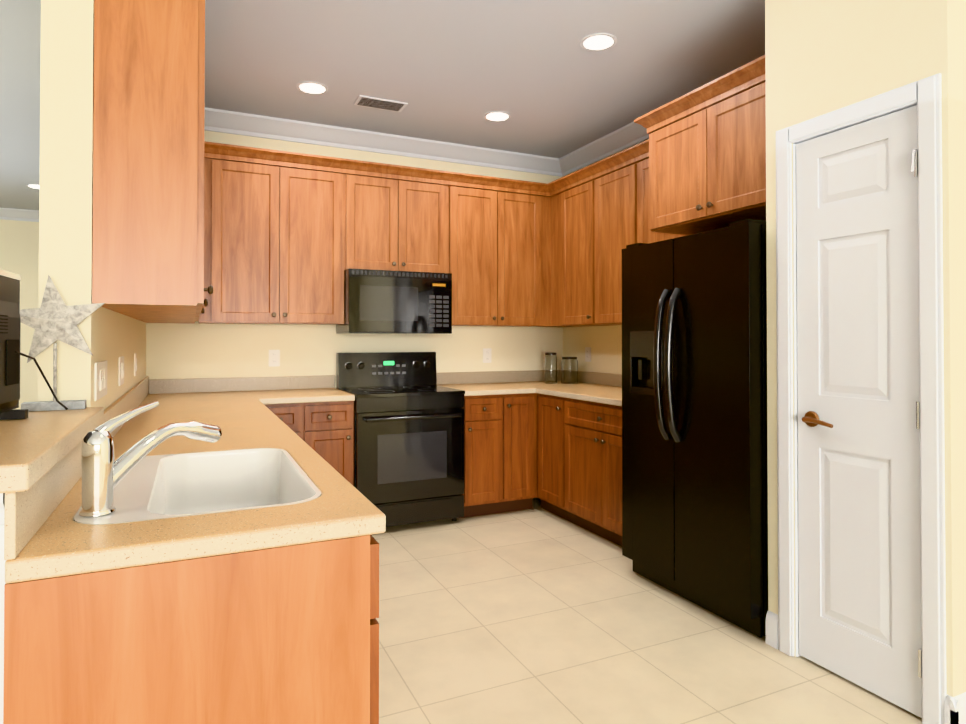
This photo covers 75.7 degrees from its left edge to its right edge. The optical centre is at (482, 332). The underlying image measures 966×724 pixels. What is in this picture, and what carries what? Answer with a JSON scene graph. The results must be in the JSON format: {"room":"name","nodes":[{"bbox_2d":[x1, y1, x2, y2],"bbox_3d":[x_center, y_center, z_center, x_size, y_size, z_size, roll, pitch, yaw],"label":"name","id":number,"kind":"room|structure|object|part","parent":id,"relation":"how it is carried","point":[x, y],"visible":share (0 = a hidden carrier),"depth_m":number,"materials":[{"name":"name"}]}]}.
{"room":"kitchen","nodes":[
{"label":"kitchen","id":0,"kind":"room"},
{"bbox_2d":[0,493,5,723],"bbox_3d":[-1.044,0.772,1.387,0.160,1.030,0.945,0,-1,-25],"label":"wall","id":1,"kind":"structure","parent":0,"point":[2,560],"depth_m":1.02,"materials":[{"name":"beige paint"}]},
{"bbox_2d":[4,376,150,557],"bbox_3d":[-1.479,0.327,2.534,0.015,0.115,3.381,0,-1,-25],"label":"backsplash","id":2,"kind":"structure","parent":1,"relation":"attached to","point":[25,513],"depth_m":1.22,"materials":[{"name":"beige stone"}]},
{"bbox_2d":[0,0,764,209],"bbox_3d":[-1.803,-1.564,0.863,10.200,0.050,16.700,0,-1,-25],"label":"ceiling","id":3,"kind":"structure","parent":0,"point":[452,71],"depth_m":3.50,"materials":[{"name":"paint"}]},
{"bbox_2d":[26,184,39,188],"bbox_3d":[-4.499,-1.476,6.280,0.189,0.006,0.189,0,-1,-34],"label":"recessed light","id":4,"kind":"object","parent":3,"relation":"in","point":[37,186],"depth_m":6.23,"materials":[{"name":"white"}]},
{"bbox_2d":[296,81,327,93],"bbox_3d":[-1.048,-1.503,3.819,0.189,0.006,0.189,0,-1,29],"label":"recessed light","id":5,"kind":"object","parent":3,"relation":"in","point":[309,87],"depth_m":3.80,"materials":[{"name":"white"}]},
{"bbox_2d":[354,95,407,111],"bbox_3d":[-0.670,-1.499,4.073,0.320,0.009,0.160,0,-1,-25],"label":"air vent","id":6,"kind":"object","parent":3,"relation":"in","point":[366,101],"depth_m":4.06,"materials":[{"name":"white metal"}]},
{"bbox_2d":[484,111,510,120],"bbox_3d":[0.099,-1.498,4.306,0.189,0.006,0.189,0,-1,26],"label":"recessed light","id":7,"kind":"object","parent":3,"relation":"in","point":[494,115],"depth_m":4.30,"materials":[{"name":"white"}]},
{"bbox_2d":[580,33,616,50],"bbox_3d":[0.600,-1.510,3.232,0.189,0.006,0.189,-1,-1,44],"label":"recessed light","id":8,"kind":"object","parent":3,"relation":"in","point":[598,41],"depth_m":3.23,"materials":[{"name":"white"}]},
{"bbox_2d":[0,0,965,696],"bbox_3d":[-1.760,-0.131,0.756,10.200,2.820,16.500,0,-1,-25],"label":"wall","id":9,"kind":"structure","parent":0,"point":[824,56],"depth_m":2.31,"materials":[{"name":"beige paint"}]},
{"bbox_2d":[0,208,38,221],"bbox_3d":[-5.023,-1.401,7.637,9.900,0.125,0.095,0,-1,-25],"label":"crown molding","id":10,"kind":"structure","parent":9,"relation":"attached to","point":[5,213],"depth_m":7.40,"materials":[{"name":"white wood"}]},
{"bbox_2d":[0,407,103,492],"bbox_3d":[-1.113,0.239,1.356,0.385,0.045,0.950,0,-1,-25],"label":"countertop","id":11,"kind":"structure","parent":9,"relation":"on","point":[35,446],"depth_m":1.26,"materials":[{"name":"beige stone"}]},
{"bbox_2d":[0,269,67,419],"bbox_3d":[-1.116,0.031,1.414,0.194,0.369,0.643,0,-1,-25],"label":"television","id":12,"kind":"object","parent":11,"relation":"on","point":[10,328],"visible":1,"depth_m":1.53,"materials":[{"name":"black plastic"}]},
{"bbox_2d":[20,275,104,411],"bbox_3d":[-1.233,0.027,1.782,0.255,0.386,0.056,0,-1,-29],"label":"decor","id":13,"kind":"object","parent":11,"relation":"on","point":[52,319],"visible":0.94,"depth_m":1.77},
{"bbox_2d":[94,360,106,400],"bbox_3d":[-1.223,0.150,1.980,0.010,0.117,0.290,0,-1,-25],"label":"light switch","id":14,"kind":"object","parent":9,"relation":"attached to","point":[100,379],"visible":1,"depth_m":1.97,"materials":[{"name":"white plastic"}]},
{"bbox_2d":[118,356,123,385],"bbox_3d":[-1.526,0.160,2.628,0.010,0.118,0.170,0,-1,-25],"label":"light switch","id":15,"kind":"object","parent":9,"relation":"attached to","point":[121,373],"visible":1,"depth_m":2.59,"materials":[{"name":"white plastic"}]},
{"bbox_2d":[134,353,136,375],"bbox_3d":[-1.823,0.167,3.263,0.010,0.118,0.075,0,-1,-25],"label":"light switch","id":16,"kind":"object","parent":9,"relation":"attached to","point":[135,364],"visible":1,"depth_m":3.24,"materials":[{"name":"white plastic"}]},
{"bbox_2d":[92,0,207,315],"bbox_3d":[-1.137,-0.695,2.156,0.305,1.220,0.489,0,-1,-25],"label":"upper cabinet","id":17,"kind":"object","parent":9,"relation":"attached to","point":[190,225],"depth_m":1.93,"materials":[{"name":"brown wood"}]},
{"bbox_2d":[129,316,203,319],"bbox_3d":[-1.391,-0.689,2.699,0.305,1.220,0.979,0,-1,-25],"label":"upper cabinet","id":18,"kind":"object","parent":9,"relation":"attached to","point":[135,317],"depth_m":3.20,"materials":[{"name":"brown wood"}]},
{"bbox_2d":[140,320,203,323],"bbox_3d":[-1.732,-0.681,3.429,0.305,1.220,0.900,0,-1,-25],"label":"upper cabinet","id":19,"kind":"object","parent":9,"relation":"attached to","point":[146,321],"depth_m":3.73,"materials":[{"name":"brown wood"}]},
{"bbox_2d":[269,350,279,366],"bbox_3d":[-1.478,0.180,4.401,0.075,0.118,0.008,0,-1,-25],"label":"electrical outlet","id":20,"kind":"object","parent":9,"relation":"attached to","point":[274,357],"visible":1,"depth_m":4.40,"materials":[{"name":"white plastic"}]},
{"bbox_2d":[204,142,355,324],"bbox_3d":[-1.409,-0.626,4.268,0.982,1.130,0.320,0,-1,-25],"label":"upper cabinet","id":21,"kind":"object","parent":9,"relation":"attached to","point":[282,225],"depth_m":4.12,"materials":[{"name":"brown wood"}]},
{"bbox_2d":[204,107,565,176],"bbox_3d":[-0.735,-1.434,4.719,3.200,0.125,0.095,0,-1,-25],"label":"crown molding","id":22,"kind":"structure","parent":9,"relation":"attached to","point":[216,120],"depth_m":4.67,"materials":[{"name":"white wood"}]},
{"bbox_2d":[356,160,451,272],"bbox_3d":[-0.677,-0.811,4.612,0.764,0.753,0.320,0,-1,-25],"label":"upper cabinet","id":23,"kind":"object","parent":9,"relation":"attached to","point":[404,214],"depth_m":4.48,"materials":[{"name":"brown wood"}]},
{"bbox_2d":[336,268,451,333],"bbox_3d":[-0.656,-0.213,4.560,0.754,0.439,0.416,0,-1,-25],"label":"microwave","id":24,"kind":"object","parent":23,"relation":"attached to","point":[389,302],"visible":1,"depth_m":4.36,"materials":[{"name":"black metal"}]},
{"bbox_2d":[483,348,490,362],"bbox_3d":[0.035,0.188,5.108,0.075,0.118,0.008,0,-1,-25],"label":"electrical outlet","id":25,"kind":"object","parent":9,"relation":"attached to","point":[486,355],"visible":1,"depth_m":5.10,"materials":[{"name":"white plastic"}]},
{"bbox_2d":[452,172,543,326],"bbox_3d":[0.005,-0.619,4.928,0.871,1.130,0.320,0,-1,-25],"label":"upper cabinet","id":26,"kind":"object","parent":9,"relation":"attached to","point":[498,223],"depth_m":4.80,"materials":[{"name":"brown wood"}]},
{"bbox_2d":[548,168,583,326],"bbox_3d":[0.821,-0.621,4.776,0.320,1.130,0.687,0,-1,-25],"label":"upper cabinet","id":27,"kind":"object","parent":9,"relation":"attached to","point":[566,194],"depth_m":4.79,"materials":[{"name":"brown wood"}]},
{"bbox_2d":[585,347,590,361],"bbox_3d":[0.856,0.177,5.066,0.008,0.118,0.075,0,-1,-25],"label":"electrical outlet","id":28,"kind":"object","parent":9,"relation":"attached to","point":[587,354],"visible":1,"depth_m":5.06,"materials":[{"name":"white plastic"}]},
{"bbox_2d":[560,122,648,174],"bbox_3d":[1.257,-1.441,4.123,0.095,0.125,2.640,0,-1,-25],"label":"crown molding","id":29,"kind":"structure","parent":9,"relation":"attached to","point":[599,149],"depth_m":4.80,"materials":[{"name":"white wood"}]},
{"bbox_2d":[584,152,627,325],"bbox_3d":[1.038,-0.626,4.313,0.320,1.130,0.604,0,-1,-25],"label":"upper cabinet","id":30,"kind":"object","parent":9,"relation":"attached to","point":[605,214],"depth_m":4.35,"materials":[{"name":"brown wood"}]},
{"bbox_2d":[624,144,681,244],"bbox_3d":[1.223,-0.630,3.915,0.320,1.130,0.542,0,-1,-25],"label":"upper cabinet","id":31,"kind":"object","parent":9,"relation":"attached to","point":[633,157],"depth_m":4.05,"materials":[{"name":"brown wood"}]},
{"bbox_2d":[644,56,765,235],"bbox_3d":[1.389,-0.886,3.209,0.620,0.635,0.876,0,-1,-25],"label":"upper cabinet","id":32,"kind":"object","parent":9,"relation":"attached to","point":[705,150],"depth_m":3.07,"materials":[{"name":"brown wood"}]},
{"bbox_2d":[796,105,921,717],"bbox_3d":[1.354,0.261,2.277,0.091,2.048,0.474,0,-1,-25],"label":"pantry door","id":33,"kind":"structure","parent":9,"relation":"in","point":[859,551],"depth_m":2.26,"materials":[{"name":"white wood"}]},
{"bbox_3d":[1.347,0.266,2.255,0.058,1.751,0.440,0,-1,-25],"label":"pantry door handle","id":34,"kind":"part","parent":33,"relation":"part of","materials":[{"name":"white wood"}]},
{"bbox_2d":[776,73,946,723],"bbox_3d":[1.391,0.230,2.301,0.119,2.134,0.626,0,-1,-25],"label":"door frame","id":35,"kind":"structure","parent":9,"relation":"attached to","point":[924,95],"depth_m":2.05,"materials":[{"name":"white wood"}]},
{"bbox_2d":[766,610,965,723],"bbox_3d":[-3.366,1.249,4.060,9.900,0.135,7.926,0,-1,-25],"label":"baseboard","id":36,"kind":"structure","parent":9,"relation":"attached to","point":[955,710],"depth_m":1.98,"materials":[{"name":"white wood"}]},
{"bbox_2d":[372,498,921,723],"bbox_3d":[-1.803,1.305,0.831,10.200,0.050,16.700,0,-1,-25],"label":"floor","id":37,"kind":"structure","parent":0,"point":[537,614],"depth_m":2.57,"materials":[{"name":"tile"}]},
{"bbox_2d":[83,546,306,723],"bbox_3d":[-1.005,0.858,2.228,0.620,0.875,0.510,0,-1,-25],"label":"base cabinet","id":38,"kind":"object","parent":37,"relation":"on","point":[268,615],"depth_m":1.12,"materials":[{"name":"brown wood"}]},
{"bbox_2d":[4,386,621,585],"bbox_3d":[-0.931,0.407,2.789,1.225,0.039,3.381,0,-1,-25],"label":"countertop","id":39,"kind":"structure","parent":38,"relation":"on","point":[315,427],"depth_m":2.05,"materials":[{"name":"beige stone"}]},
{"bbox_2d":[79,401,221,516],"bbox_3d":[-0.729,0.262,1.397,0.064,0.218,0.329,0,-1,29],"label":"faucet","id":40,"kind":"object","parent":39,"relation":"on","point":[104,473],"visible":1,"depth_m":1.28,"materials":[{"name":"silver metal"}]},
{"bbox_2d":[74,448,320,524],"bbox_3d":[-0.728,0.477,1.623,0.489,0.204,0.769,0,-1,-25],"label":"sink","id":41,"kind":"object","parent":39,"relation":"in","point":[154,487],"visible":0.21,"depth_m":1.93,"materials":[{"name":"white ceramic"}]},
{"bbox_2d":[336,352,464,526],"bbox_3d":[-0.589,0.733,4.406,0.758,1.175,0.692,0,-1,-25],"label":"range","id":42,"kind":"object","parent":37,"relation":"on","point":[408,440],"visible":0.96,"depth_m":4.18,"materials":[{"name":"black metal"}]},
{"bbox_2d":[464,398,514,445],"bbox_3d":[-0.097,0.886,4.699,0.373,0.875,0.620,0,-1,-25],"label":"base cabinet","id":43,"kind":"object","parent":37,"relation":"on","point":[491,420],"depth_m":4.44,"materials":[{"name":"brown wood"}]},
{"bbox_2d":[515,406,534,453],"bbox_3d":[0.098,0.887,4.790,0.325,0.875,0.620,0,-1,-25],"label":"base cabinet","id":44,"kind":"object","parent":37,"relation":"on","point":[524,419],"depth_m":4.56,"materials":[{"name":"brown wood"}]},
{"bbox_2d":[535,414,554,461],"bbox_3d":[0.764,0.884,4.528,0.620,0.875,0.457,0,-1,-25],"label":"base cabinet","id":45,"kind":"object","parent":37,"relation":"on","point":[544,423],"depth_m":4.48,"materials":[{"name":"brown wood"}]},
{"bbox_2d":[555,414,621,546],"bbox_3d":[1.003,0.878,4.016,0.620,0.875,0.942,0,-1,-25],"label":"base cabinet","id":46,"kind":"object","parent":37,"relation":"on","point":[592,443],"depth_m":3.95,"materials":[{"name":"brown wood"}]},
{"bbox_2d":[443,382,621,417],"bbox_3d":[0.542,0.424,4.316,1.204,0.039,1.862,0,-1,-25],"label":"countertop","id":47,"kind":"structure","parent":46,"relation":"on","point":[559,399],"depth_m":4.44,"materials":[{"name":"beige stone"}]},
{"bbox_2d":[545,352,556,383],"bbox_3d":[0.550,0.286,5.043,0.100,0.250,0.100,0,-1,-25],"label":"jar","id":48,"kind":"object","parent":47,"relation":"on","point":[550,367],"visible":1,"depth_m":5.00,"materials":[{"name":"clear glass"}]},
{"bbox_2d":[561,357,577,383],"bbox_3d":[0.703,0.304,5.048,0.136,0.215,0.136,0,-1,-25],"label":"jar","id":49,"kind":"object","parent":47,"relation":"on","point":[569,370],"visible":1,"depth_m":4.99,"materials":[{"name":"clear glass"}]},
{"bbox_2d":[622,219,767,637],"bbox_3d":[1.250,0.414,3.133,0.871,1.783,0.860,0,-1,-25],"label":"fridge","id":50,"kind":"object","parent":37,"relation":"on","point":[694,436],"visible":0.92,"depth_m":2.86,"materials":[{"name":"black metal"}]}
]}

